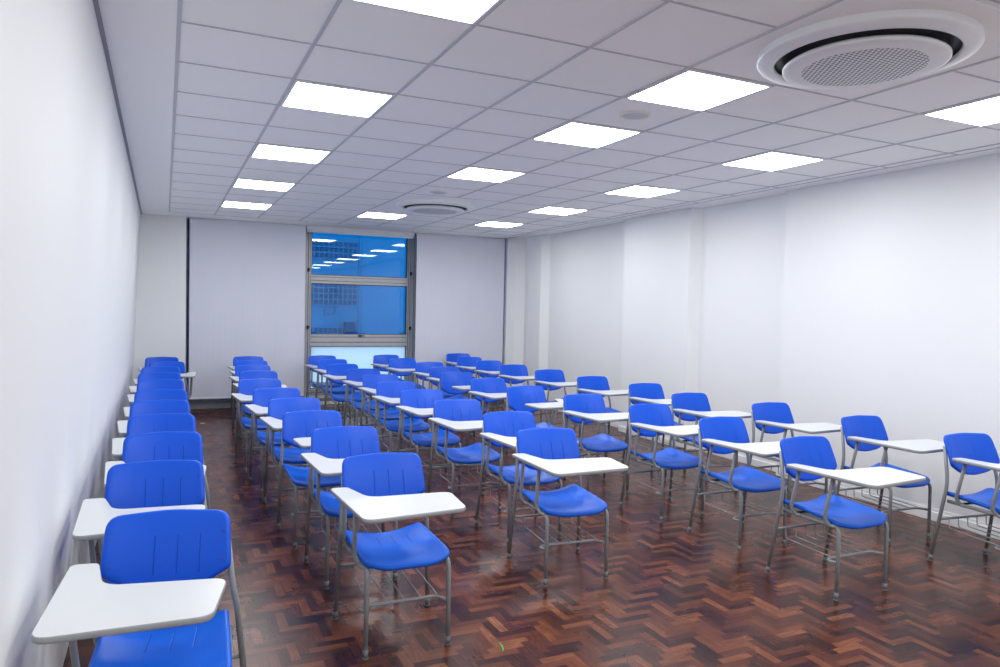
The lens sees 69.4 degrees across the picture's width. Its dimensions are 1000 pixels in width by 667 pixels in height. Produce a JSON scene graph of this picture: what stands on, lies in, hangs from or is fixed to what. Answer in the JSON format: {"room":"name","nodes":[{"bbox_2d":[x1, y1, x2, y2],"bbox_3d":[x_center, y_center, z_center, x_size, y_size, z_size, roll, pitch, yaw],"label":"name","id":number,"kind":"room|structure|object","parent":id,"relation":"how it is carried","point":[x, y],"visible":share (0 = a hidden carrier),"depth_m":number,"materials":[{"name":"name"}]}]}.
{"room":"classroom","nodes":[
{"label":"classroom","id":0,"kind":"room"},
{"bbox_2d":[0,0,140,666],"bbox_3d":[-2.532,-0.061,4.484,0.320,3.036,14.200,0,2,-25],"label":"wall","id":1,"kind":"structure","parent":0,"point":[70,215],"depth_m":2.45,"materials":[{"name":"paint"}]},
{"bbox_2d":[93,0,141,213],"bbox_3d":[-2.294,-1.461,4.284,0.028,0.014,13.750,0,2,-25],"label":"trim","id":2,"kind":"structure","parent":1,"relation":"attached to","point":[95,2],"depth_m":4.11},
{"bbox_2d":[132,214,185,389],"bbox_3d":[-5.206,-0.341,10.883,0.857,3.036,0.570,0,2,-25],"label":"wall","id":3,"kind":"structure","parent":0,"point":[160,324],"depth_m":10.65,"materials":[{"name":"paint"}]},
{"bbox_2d":[185,219,306,400],"bbox_3d":[-4.043,-0.351,11.557,1.815,2.808,0.126,0,2,-25],"label":"window","id":4,"kind":"structure","parent":3,"relation":"in","point":[187,220],"depth_m":11.15,"materials":[{"name":"metal"}]},
{"bbox_2d":[189,394,473,408],"bbox_3d":[-2.511,1.081,12.374,5.303,0.040,0.250,0,2,-25],"label":"trim","id":5,"kind":"structure","parent":3,"relation":"attached to","point":[211,401],"depth_m":11.34,"materials":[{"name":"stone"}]},
{"bbox_2d":[305,232,412,396],"bbox_3d":[-2.388,-0.341,12.302,1.811,2.808,0.170,0,2,-25],"label":"window","id":6,"kind":"structure","parent":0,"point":[359,287],"depth_m":12.28,"materials":[{"name":"glass"}]},
{"bbox_2d":[306,225,414,238],"bbox_3d":[-2.302,-1.683,12.022,1.810,0.102,0.100,0,2,-25],"label":"roller blind","id":7,"kind":"object","parent":6,"relation":"attached to","point":[316,229],"visible":0.92,"depth_m":11.96,"materials":[{"name":"white plastic"}]},
{"bbox_2d":[410,234,416,381],"bbox_3d":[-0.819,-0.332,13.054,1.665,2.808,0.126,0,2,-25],"label":"window frame","id":8,"kind":"structure","parent":6,"relation":"attached to","point":[414,253],"depth_m":12.66,"materials":[{"name":"metal"}]},
{"bbox_2d":[63,400,999,666],"bbox_3d":[0.377,1.532,5.917,6.820,0.120,14.420,0,2,-25],"label":"floor","id":9,"kind":"structure","parent":0,"point":[671,596],"depth_m":4.38,"materials":[{"name":"brown wood"}]},
{"bbox_2d":[31,509,246,666],"bbox_3d":[-1.149,1.123,2.412,0.597,0.881,0.788,1,2,-17],"label":"chair","id":10,"kind":"object","parent":9,"relation":"on","point":[162,604],"visible":1,"depth_m":2.50,"materials":[{"name":"blue plastic"}]},
{"bbox_2d":[72,460,218,610],"bbox_3d":[-1.575,1.084,3.268,0.597,0.881,0.788,0,2,-22],"label":"chair","id":11,"kind":"object","parent":9,"relation":"on","point":[153,485],"visible":0.31,"depth_m":3.50,"materials":[{"name":"blue plastic"}]},
{"bbox_2d":[117,400,189,437],"bbox_3d":[-2.576,0.986,5.475,0.597,0.881,0.788,0,2,-25],"label":"chair","id":12,"kind":"object","parent":9,"relation":"on","point":[150,406],"visible":0.14,"depth_m":5.74,"materials":[{"name":"blue plastic"}]},
{"bbox_2d":[112,413,195,460],"bbox_3d":[-2.237,1.017,4.768,0.597,0.881,0.788,0,2,-24],"label":"chair","id":13,"kind":"object","parent":9,"relation":"on","point":[162,422],"visible":0.16,"depth_m":5.03,"materials":[{"name":"blue plastic"}]},
{"bbox_2d":[129,372,180,393],"bbox_3d":[-3.644,0.884,7.726,0.597,0.881,0.788,0,2,-25],"label":"chair","id":14,"kind":"object","parent":9,"relation":"on","point":[153,375],"visible":0.09,"depth_m":8.00,"materials":[{"name":"blue plastic"}]},
{"bbox_2d":[123,389,187,418],"bbox_3d":[-2.902,0.954,6.188,0.597,0.881,0.788,0,2,-25],"label":"chair","id":15,"kind":"object","parent":9,"relation":"on","point":[153,394],"visible":0.12,"depth_m":6.46,"materials":[{"name":"blue plastic"}]},
{"bbox_2d":[127,379,183,403],"bbox_3d":[-3.299,0.916,7.022,0.597,0.881,0.788,0,2,-25],"label":"chair","id":16,"kind":"object","parent":9,"relation":"on","point":[150,384],"visible":0.15,"depth_m":7.29,"materials":[{"name":"blue plastic"}]},
{"bbox_2d":[133,366,180,385],"bbox_3d":[-3.965,0.852,8.442,0.597,0.881,0.788,0,2,-25],"label":"chair","id":17,"kind":"object","parent":9,"relation":"on","point":[157,368],"visible":0.16,"depth_m":8.72,"materials":[{"name":"blue plastic"}]},
{"bbox_2d":[104,431,210,508],"bbox_3d":[-1.897,1.049,4.061,0.597,0.881,0.788,0,2,-24],"label":"chair","id":18,"kind":"object","parent":9,"relation":"on","point":[168,445],"visible":0.26,"depth_m":4.33,"materials":[{"name":"blue plastic"}]},
{"bbox_2d":[138,357,178,371],"bbox_3d":[-4.653,0.785,9.944,0.597,0.881,0.788,0,2,-25],"label":"chair","id":19,"kind":"object","parent":9,"relation":"on","point":[148,360],"visible":0.08,"depth_m":10.20,"materials":[{"name":"blue plastic"}]},
{"bbox_2d":[149,361,196,402],"bbox_3d":[-4.185,0.821,9.210,0.597,0.881,0.788,0,2,-25],"label":"chair","id":20,"kind":"object","parent":9,"relation":"on","point":[181,365],"visible":0.26,"depth_m":9.46,"materials":[{"name":"blue plastic"}]},
{"bbox_2d":[229,360,267,428],"bbox_3d":[-3.308,0.823,9.709,0.597,0.881,0.789,0,2,-25],"label":"chair","id":21,"kind":"object","parent":9,"relation":"on","point":[242,362],"visible":0.1,"depth_m":9.98,"materials":[{"name":"blue plastic"}]},
{"bbox_2d":[228,356,270,414],"bbox_3d":[-3.603,0.791,10.437,0.597,0.881,0.789,0,2,-25],"label":"chair","id":22,"kind":"object","parent":9,"relation":"on","point":[239,358],"visible":0.18,"depth_m":10.66,"materials":[{"name":"blue plastic"}]},
{"bbox_2d":[229,365,276,439],"bbox_3d":[-3.035,0.854,8.971,0.597,0.881,0.789,0,2,-25],"label":"chair","id":23,"kind":"object","parent":9,"relation":"on","point":[239,368],"visible":0.26,"depth_m":9.18,"materials":[{"name":"blue plastic"}]},
{"bbox_2d":[233,370,286,452],"bbox_3d":[-2.701,0.889,8.186,0.597,0.881,0.789,0,2,-25],"label":"chair","id":24,"kind":"object","parent":9,"relation":"on","point":[256,374],"visible":0.22,"depth_m":8.42,"materials":[{"name":"blue plastic"}]},
{"bbox_2d":[231,378,289,472],"bbox_3d":[-2.382,0.927,7.277,0.597,0.881,0.789,0,2,-25],"label":"chair","id":25,"kind":"object","parent":9,"relation":"on","point":[246,387],"visible":0.57,"depth_m":7.44,"materials":[{"name":"blue plastic"}]},
{"bbox_2d":[245,387,308,493],"bbox_3d":[-1.966,0.964,6.495,0.597,0.881,0.789,0,2,-25],"label":"chair","id":26,"kind":"object","parent":9,"relation":"on","point":[261,397],"visible":0.5,"depth_m":6.65,"materials":[{"name":"blue plastic"}]},
{"bbox_2d":[260,397,333,502],"bbox_3d":[-1.600,0.996,5.800,0.597,0.881,0.789,0,2,-25],"label":"chair","id":27,"kind":"object","parent":9,"relation":"on","point":[277,408],"visible":0.61,"depth_m":5.98,"materials":[{"name":"blue plastic"}]},
{"bbox_2d":[276,410,349,548],"bbox_3d":[-1.222,1.028,5.111,0.597,0.881,0.789,0,2,-24],"label":"chair","id":28,"kind":"object","parent":9,"relation":"on","point":[297,426],"visible":0.57,"depth_m":5.27,"materials":[{"name":"blue plastic"}]},
{"bbox_2d":[304,355,343,414],"bbox_3d":[-2.638,0.794,10.964,0.597,0.881,0.789,0,2,-25],"label":"chair","id":29,"kind":"object","parent":9,"relation":"on","point":[312,360],"visible":0.53,"depth_m":11.12,"materials":[{"name":"blue plastic"}]},
{"bbox_2d":[314,359,355,422],"bbox_3d":[-2.313,0.826,10.250,0.597,0.881,0.789,0,2,-25],"label":"chair","id":30,"kind":"object","parent":9,"relation":"on","point":[322,363],"visible":0.52,"depth_m":10.40,"materials":[{"name":"blue plastic"}]},
{"bbox_2d":[322,364,367,423],"bbox_3d":[-1.994,0.861,9.447,0.597,0.881,0.789,0,2,-25],"label":"chair","id":31,"kind":"object","parent":9,"relation":"on","point":[335,373],"visible":0.67,"depth_m":9.61,"materials":[{"name":"blue plastic"}]},
{"bbox_2d":[301,426,397,589],"bbox_3d":[-0.888,1.060,4.402,0.597,0.881,0.789,0,2,-23],"label":"chair","id":32,"kind":"object","parent":9,"relation":"on","point":[330,446],"visible":0.56,"depth_m":4.59,"materials":[{"name":"blue plastic"}]},
{"bbox_2d":[342,368,390,441],"bbox_3d":[-1.583,0.893,8.773,0.597,0.881,0.789,0,2,-25],"label":"chair","id":33,"kind":"object","parent":9,"relation":"on","point":[354,377],"visible":0.49,"depth_m":8.94,"materials":[{"name":"blue plastic"}]},
{"bbox_2d":[358,374,411,452],"bbox_3d":[-1.250,0.925,8.063,0.597,0.881,0.789,0,2,-25],"label":"chair","id":34,"kind":"object","parent":9,"relation":"on","point":[369,382],"visible":0.48,"depth_m":8.23,"materials":[{"name":"blue plastic"}]},
{"bbox_2d":[370,355,404,400],"bbox_3d":[-1.717,0.798,11.443,0.597,0.881,0.789,0,2,-25],"label":"chair","id":35,"kind":"object","parent":9,"relation":"on","point":[380,362],"visible":0.3,"depth_m":11.65,"materials":[{"name":"blue plastic"}]},
{"bbox_2d":[331,452,465,660],"bbox_3d":[-0.507,1.097,3.570,0.597,0.881,0.789,0,2,-23],"label":"chair","id":36,"kind":"object","parent":9,"relation":"on","point":[377,488],"visible":1,"depth_m":3.60,"materials":[{"name":"blue plastic"}]},
{"bbox_2d":[372,381,430,470],"bbox_3d":[-0.967,0.957,7.329,0.597,0.881,0.789,0,2,-25],"label":"chair","id":37,"kind":"object","parent":9,"relation":"on","point":[388,392],"visible":0.74,"depth_m":7.47,"materials":[{"name":"blue plastic"}]},
{"bbox_2d":[386,358,425,418],"bbox_3d":[-1.364,0.830,10.742,0.597,0.881,0.789,0,2,-25],"label":"chair","id":38,"kind":"object","parent":9,"relation":"on","point":[397,366],"visible":0.38,"depth_m":10.97,"materials":[{"name":"blue plastic"}]},
{"bbox_2d":[396,389,460,489],"bbox_3d":[-0.621,0.989,6.625,0.597,0.881,0.789,0,2,-25],"label":"chair","id":39,"kind":"object","parent":9,"relation":"on","point":[415,403],"visible":0.72,"depth_m":6.77,"materials":[{"name":"blue plastic"}]},
{"bbox_2d":[413,362,454,421],"bbox_3d":[-0.886,0.862,10.099,0.597,0.881,0.789,0,2,-25],"label":"chair","id":40,"kind":"object","parent":9,"relation":"on","point":[421,372],"visible":0.31,"depth_m":10.28,"materials":[{"name":"blue plastic"}]},
{"bbox_2d":[424,366,472,436],"bbox_3d":[-0.615,0.894,9.360,0.597,0.881,0.789,0,2,-25],"label":"chair","id":41,"kind":"object","parent":9,"relation":"on","point":[434,372],"visible":0.22,"depth_m":9.57,"materials":[{"name":"blue plastic"}]},
{"bbox_2d":[444,353,474,398],"bbox_3d":[-0.617,0.796,12.189,0.597,0.881,0.789,1,2,-20],"label":"chair","id":42,"kind":"object","parent":9,"relation":"on","point":[451,359],"visible":0.22,"depth_m":12.42,"materials":[{"name":"blue plastic"}]},
{"bbox_2d":[427,399,500,516],"bbox_3d":[-0.252,1.021,5.933,0.597,0.881,0.789,0,2,-23],"label":"chair","id":43,"kind":"object","parent":9,"relation":"on","point":[452,415],"visible":0.92,"depth_m":6.09,"materials":[{"name":"blue plastic"}]},
{"bbox_2d":[439,372,489,447],"bbox_3d":[-0.363,0.925,8.612,0.597,0.881,0.789,0,2,-25],"label":"chair","id":44,"kind":"object","parent":9,"relation":"on","point":[456,383],"visible":0.38,"depth_m":8.81,"materials":[{"name":"blue plastic"}]},
{"bbox_2d":[455,357,493,411],"bbox_3d":[-0.365,0.830,11.366,0.597,0.881,0.789,0,2,-25],"label":"chair","id":45,"kind":"object","parent":9,"relation":"on","point":[465,364],"visible":0.29,"depth_m":11.59,"materials":[{"name":"blue plastic"}]},
{"bbox_2d":[466,378,507,452],"bbox_3d":[-0.010,0.957,7.912,0.597,0.881,0.789,0,2,-25],"label":"chair","id":46,"kind":"object","parent":9,"relation":"on","point":[483,390],"visible":0.38,"depth_m":8.13,"materials":[{"name":"blue plastic"}]},
{"bbox_2d":[474,360,513,412],"bbox_3d":[-0.041,0.862,10.651,0.597,0.881,0.789,0,2,-25],"label":"chair","id":47,"kind":"object","parent":9,"relation":"on","point":[486,368],"visible":0.38,"depth_m":10.87,"materials":[{"name":"blue plastic"}]},
{"bbox_2d":[496,364,541,421],"bbox_3d":[0.316,0.894,9.952,0.597,0.881,0.789,0,2,-25],"label":"chair","id":48,"kind":"object","parent":9,"relation":"on","point":[511,373],"visible":0.46,"depth_m":10.17,"materials":[{"name":"blue plastic"}]},
{"bbox_2d":[474,411,578,544],"bbox_3d":[0.189,1.053,5.272,0.597,0.881,0.789,0,2,-24],"label":"chair","id":49,"kind":"object","parent":9,"relation":"on","point":[500,428],"visible":0.77,"depth_m":5.43,"materials":[{"name":"blue plastic"}]},
{"bbox_2d":[503,385,568,477],"bbox_3d":[0.439,0.992,7.183,0.597,0.881,0.789,0,2,-25],"label":"chair","id":50,"kind":"object","parent":9,"relation":"on","point":[529,398],"visible":0.47,"depth_m":7.38,"materials":[{"name":"blue plastic"}]},
{"bbox_2d":[532,369,580,437],"bbox_3d":[0.775,0.929,9.237,0.597,0.881,0.789,0,2,-25],"label":"chair","id":51,"kind":"object","parent":9,"relation":"on","point":[549,379],"visible":0.49,"depth_m":9.44,"materials":[{"name":"blue plastic"}]},
{"bbox_2d":[506,427,628,586],"bbox_3d":[0.412,1.084,4.513,0.597,0.881,0.789,1,2,-20],"label":"chair","id":52,"kind":"object","parent":9,"relation":"on","point":[553,451],"visible":1,"depth_m":4.56,"materials":[{"name":"blue plastic"}]},
{"bbox_2d":[555,394,628,495],"bbox_3d":[0.904,1.025,6.536,0.597,0.881,0.789,0,2,-23],"label":"chair","id":53,"kind":"object","parent":9,"relation":"on","point":[583,409],"visible":0.8,"depth_m":6.68,"materials":[{"name":"blue plastic"}]},
{"bbox_2d":[573,376,628,456],"bbox_3d":[1.238,0.967,8.416,0.597,0.881,0.789,0,2,-25],"label":"chair","id":54,"kind":"object","parent":9,"relation":"on","point":[585,384],"visible":0.45,"depth_m":8.62,"materials":[{"name":"blue plastic"}]},
{"bbox_2d":[621,383,685,469],"bbox_3d":[1.717,1.003,7.691,0.597,0.881,0.789,0,2,-22],"label":"chair","id":55,"kind":"object","parent":9,"relation":"on","point":[638,393],"visible":0.38,"depth_m":7.91,"materials":[{"name":"blue plastic"}]},
{"bbox_2d":[619,404,704,522],"bbox_3d":[1.408,1.058,5.904,0.597,0.881,0.789,0,2,-25],"label":"chair","id":56,"kind":"object","parent":9,"relation":"on","point":[648,420],"visible":0.96,"depth_m":6.03,"materials":[{"name":"blue plastic"}]},
{"bbox_2d":[664,393,750,492],"bbox_3d":[1.981,1.039,6.824,0.597,0.881,0.789,0,2,-23],"label":"chair","id":57,"kind":"object","parent":9,"relation":"on","point":[695,407],"visible":0.52,"depth_m":7.00,"materials":[{"name":"blue plastic"}]},
{"bbox_2d":[687,416,786,552],"bbox_3d":[1.806,1.090,5.217,0.597,0.881,0.789,0,2,-23],"label":"chair","id":58,"kind":"object","parent":9,"relation":"on","point":[719,434],"visible":0.98,"depth_m":5.34,"materials":[{"name":"blue plastic"}]},
{"bbox_2d":[743,402,841,514],"bbox_3d":[2.540,1.073,6.186,0.597,0.881,0.789,0,2,-23],"label":"chair","id":59,"kind":"object","parent":9,"relation":"on","point":[769,417],"visible":0.53,"depth_m":6.35,"materials":[{"name":"blue plastic"}]},
{"bbox_2d":[765,436,925,600],"bbox_3d":[2.100,1.125,4.400,0.597,0.881,0.789,0,2,-24],"label":"chair","id":60,"kind":"object","parent":9,"relation":"on","point":[804,458],"visible":1,"depth_m":4.44,"materials":[{"name":"blue plastic"}]},
{"bbox_2d":[837,415,944,544],"bbox_3d":[2.983,1.108,5.451,0.597,0.881,0.789,0,2,-22],"label":"chair","id":61,"kind":"object","parent":9,"relation":"on","point":[861,432],"visible":0.68,"depth_m":5.55,"materials":[{"name":"blue plastic"}]},
{"bbox_2d":[927,433,999,560],"bbox_3d":[3.306,1.142,4.673,0.597,0.881,0.789,1,2,-18],"label":"chair","id":62,"kind":"object","parent":9,"relation":"on","point":[968,453],"visible":1,"depth_m":4.90,"materials":[{"name":"blue plastic"}]},
{"bbox_2d":[170,0,999,235],"bbox_3d":[0.443,-1.521,5.811,6.820,0.120,14.420,0,2,-25],"label":"ceiling","id":63,"kind":"structure","parent":0,"point":[673,33],"depth_m":4.64,"materials":[{"name":"tile"}]},
{"bbox_2d":[221,201,271,209],"bbox_3d":[-3.287,-1.660,9.359,0.576,0.010,0.576,0,2,-25],"label":"recessed light","id":64,"kind":"object","parent":63,"relation":"in","point":[234,204],"visible":1,"depth_m":9.33,"materials":[{"name":"white plastic"}]},
{"bbox_2d":[189,217,305,399],"bbox_3d":[-3.909,-0.368,11.239,1.710,2.742,0.062,0,2,-25],"label":"roller blind","id":65,"kind":"object","parent":63,"relation":"hanging from","point":[247,288],"visible":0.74,"depth_m":11.17,"materials":[{"name":"fabric"}]},
{"bbox_2d":[233,178,295,191],"bbox_3d":[-2.530,-1.587,7.727,0.576,0.010,0.576,0,2,-25],"label":"recessed light","id":66,"kind":"object","parent":63,"relation":"in","point":[240,183],"visible":1,"depth_m":7.70,"materials":[{"name":"white plastic"}]},
{"bbox_2d":[250,143,330,163],"bbox_3d":[-1.773,-1.514,6.096,0.576,0.010,0.576,0,2,-25],"label":"recessed light","id":67,"kind":"object","parent":63,"relation":"in","point":[266,151],"visible":1,"depth_m":6.07,"materials":[{"name":"white plastic"}]},
{"bbox_2d":[281,80,393,117],"bbox_3d":[-1.016,-1.441,4.465,0.576,0.010,0.576,0,2,-25],"label":"recessed light","id":68,"kind":"object","parent":63,"relation":"in","point":[306,95],"visible":1,"depth_m":4.43,"materials":[{"name":"white plastic"}]},
{"bbox_2d":[357,212,406,219],"bbox_3d":[-1.655,-1.651,10.117,0.576,0.010,0.576,0,2,-25],"label":"recessed light","id":69,"kind":"object","parent":63,"relation":"in","point":[366,214],"visible":1,"depth_m":10.09,"materials":[{"name":"white plastic"}]},
{"bbox_2d":[351,0,500,24],"bbox_3d":[-0.258,-1.368,2.833,0.576,0.010,0.576,0,2,-25],"label":"recessed light","id":70,"kind":"object","parent":63,"relation":"in","point":[463,11],"visible":1,"depth_m":3.04,"materials":[{"name":"white plastic"}]},
{"bbox_2d":[379,194,497,214],"bbox_3d":[-0.787,-1.549,8.922,1.148,0.092,1.140,0,2,-25],"label":"air conditioner","id":71,"kind":"object","parent":63,"relation":"attached to","point":[419,204],"visible":1,"depth_m":8.64,"materials":[{"name":"paint"}]},
{"bbox_2d":[430,190,447,193],"bbox_3d":[-0.674,-1.552,7.962,0.200,0.016,0.200,0,2,-25],"label":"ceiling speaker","id":72,"kind":"object","parent":63,"relation":"attached to","point":[436,191],"visible":1,"depth_m":7.92,"materials":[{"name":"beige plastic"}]},
{"bbox_2d":[414,233,504,388],"bbox_3d":[-0.701,-0.350,12.729,1.665,2.742,0.062,0,2,-25],"label":"roller blind","id":73,"kind":"object","parent":63,"relation":"hanging from","point":[460,279],"visible":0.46,"depth_m":12.68,"materials":[{"name":"fabric"}]},
{"bbox_2d":[446,166,525,182],"bbox_3d":[-0.140,-1.505,6.854,0.576,0.010,0.576,0,2,-25],"label":"recessed light","id":74,"kind":"object","parent":63,"relation":"in","point":[470,173],"visible":1,"depth_m":6.83,"materials":[{"name":"white plastic"}]},
{"bbox_2d":[475,221,522,227],"bbox_3d":[-0.022,-1.641,10.875,0.576,0.010,0.576,0,2,-25],"label":"recessed light","id":75,"kind":"object","parent":63,"relation":"in","point":[488,223],"visible":1,"depth_m":10.85,"materials":[{"name":"white plastic"}]},
{"bbox_2d":[528,206,588,214],"bbox_3d":[0.735,-1.568,9.244,0.576,0.010,0.576,0,2,-25],"label":"recessed light","id":76,"kind":"object","parent":63,"relation":"in","point":[546,210],"visible":1,"depth_m":9.22,"materials":[{"name":"white plastic"}]},
{"bbox_2d":[169,0,999,235],"bbox_3d":[0.605,-1.443,5.388,5.536,0.010,13.310,0,2,-25],"label":"ceiling grid","id":77,"kind":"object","parent":63,"relation":"attached to","point":[337,3],"depth_m":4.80,"materials":[{"name":"grey metal"}]},
{"bbox_2d":[532,121,641,147],"bbox_3d":[0.617,-1.432,5.223,0.576,0.010,0.576,0,2,-25],"label":"recessed light","id":78,"kind":"object","parent":63,"relation":"in","point":[572,132],"visible":1,"depth_m":5.19,"materials":[{"name":"white plastic"}]},
{"bbox_2d":[619,110,650,119],"bbox_3d":[0.872,-1.404,4.660,0.200,0.016,0.200,0,2,-25],"label":"ceiling speaker","id":79,"kind":"object","parent":63,"relation":"attached to","point":[636,114],"visible":1,"depth_m":4.63,"materials":[{"name":"beige plastic"}]},
{"bbox_2d":[623,113,646,118],"bbox_3d":[0.871,-1.401,4.660,0.156,0.012,0.156,0,2,-25],"label":"grille","id":80,"kind":"object","parent":79,"relation":"attached to","point":[625,115],"depth_m":4.64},
{"bbox_2d":[604,185,680,197],"bbox_3d":[1.492,-1.495,7.612,0.576,0.010,0.576,0,2,-25],"label":"recessed light","id":81,"kind":"object","parent":63,"relation":"in","point":[635,190],"visible":1,"depth_m":7.59,"materials":[{"name":"white plastic"}]},
{"bbox_2d":[625,69,771,111],"bbox_3d":[1.122,-1.383,4.135,0.576,0.010,0.576,0,2,-25],"label":"recessed light","id":82,"kind":"object","parent":63,"relation":"in","point":[691,89],"visible":1,"depth_m":4.10,"materials":[{"name":"white plastic"}]},
{"bbox_2d":[720,151,824,170],"bbox_3d":[2.249,-1.422,5.981,0.576,0.010,0.576,0,2,-25],"label":"recessed light","id":83,"kind":"object","parent":63,"relation":"in","point":[773,160],"visible":1,"depth_m":5.95,"materials":[{"name":"white plastic"}]},
{"bbox_2d":[695,0,999,97],"bbox_3d":[1.741,-1.304,3.440,1.148,0.092,1.140,0,2,-25],"label":"air conditioner","id":84,"kind":"object","parent":63,"relation":"attached to","point":[846,48],"visible":1,"depth_m":3.23,"materials":[{"name":"paint"}]},
{"bbox_2d":[922,95,999,126],"bbox_3d":[3.007,-1.349,4.350,0.576,0.010,0.576,0,2,-25],"label":"recessed light","id":85,"kind":"object","parent":63,"relation":"in","point":[983,112],"visible":1,"depth_m":4.43,"materials":[{"name":"white plastic"}]},
{"bbox_2d":[502,153,999,525],"bbox_3d":[3.165,-0.030,7.186,0.610,3.036,14.300,0,2,-25],"label":"wall","id":86,"kind":"structure","parent":0,"point":[875,295],"depth_m":7.12,"materials":[{"name":"paint"}]},
{"bbox_2d":[98,0,999,238],"bbox_3d":[0.419,-1.463,5.626,6.620,0.024,13.900,0,2,-25],"label":"trim","id":87,"kind":"structure","parent":86,"relation":"attached to","point":[140,35],"depth_m":4.82,"materials":[{"name":"paint"}]},
{"bbox_2d":[558,409,999,539],"bbox_3d":[3.400,1.469,6.479,0.164,0.100,12.700,0,2,-25],"label":"baseboard","id":88,"kind":"structure","parent":86,"relation":"attached to","point":[850,493],"depth_m":6.43,"materials":[{"name":"paint"}]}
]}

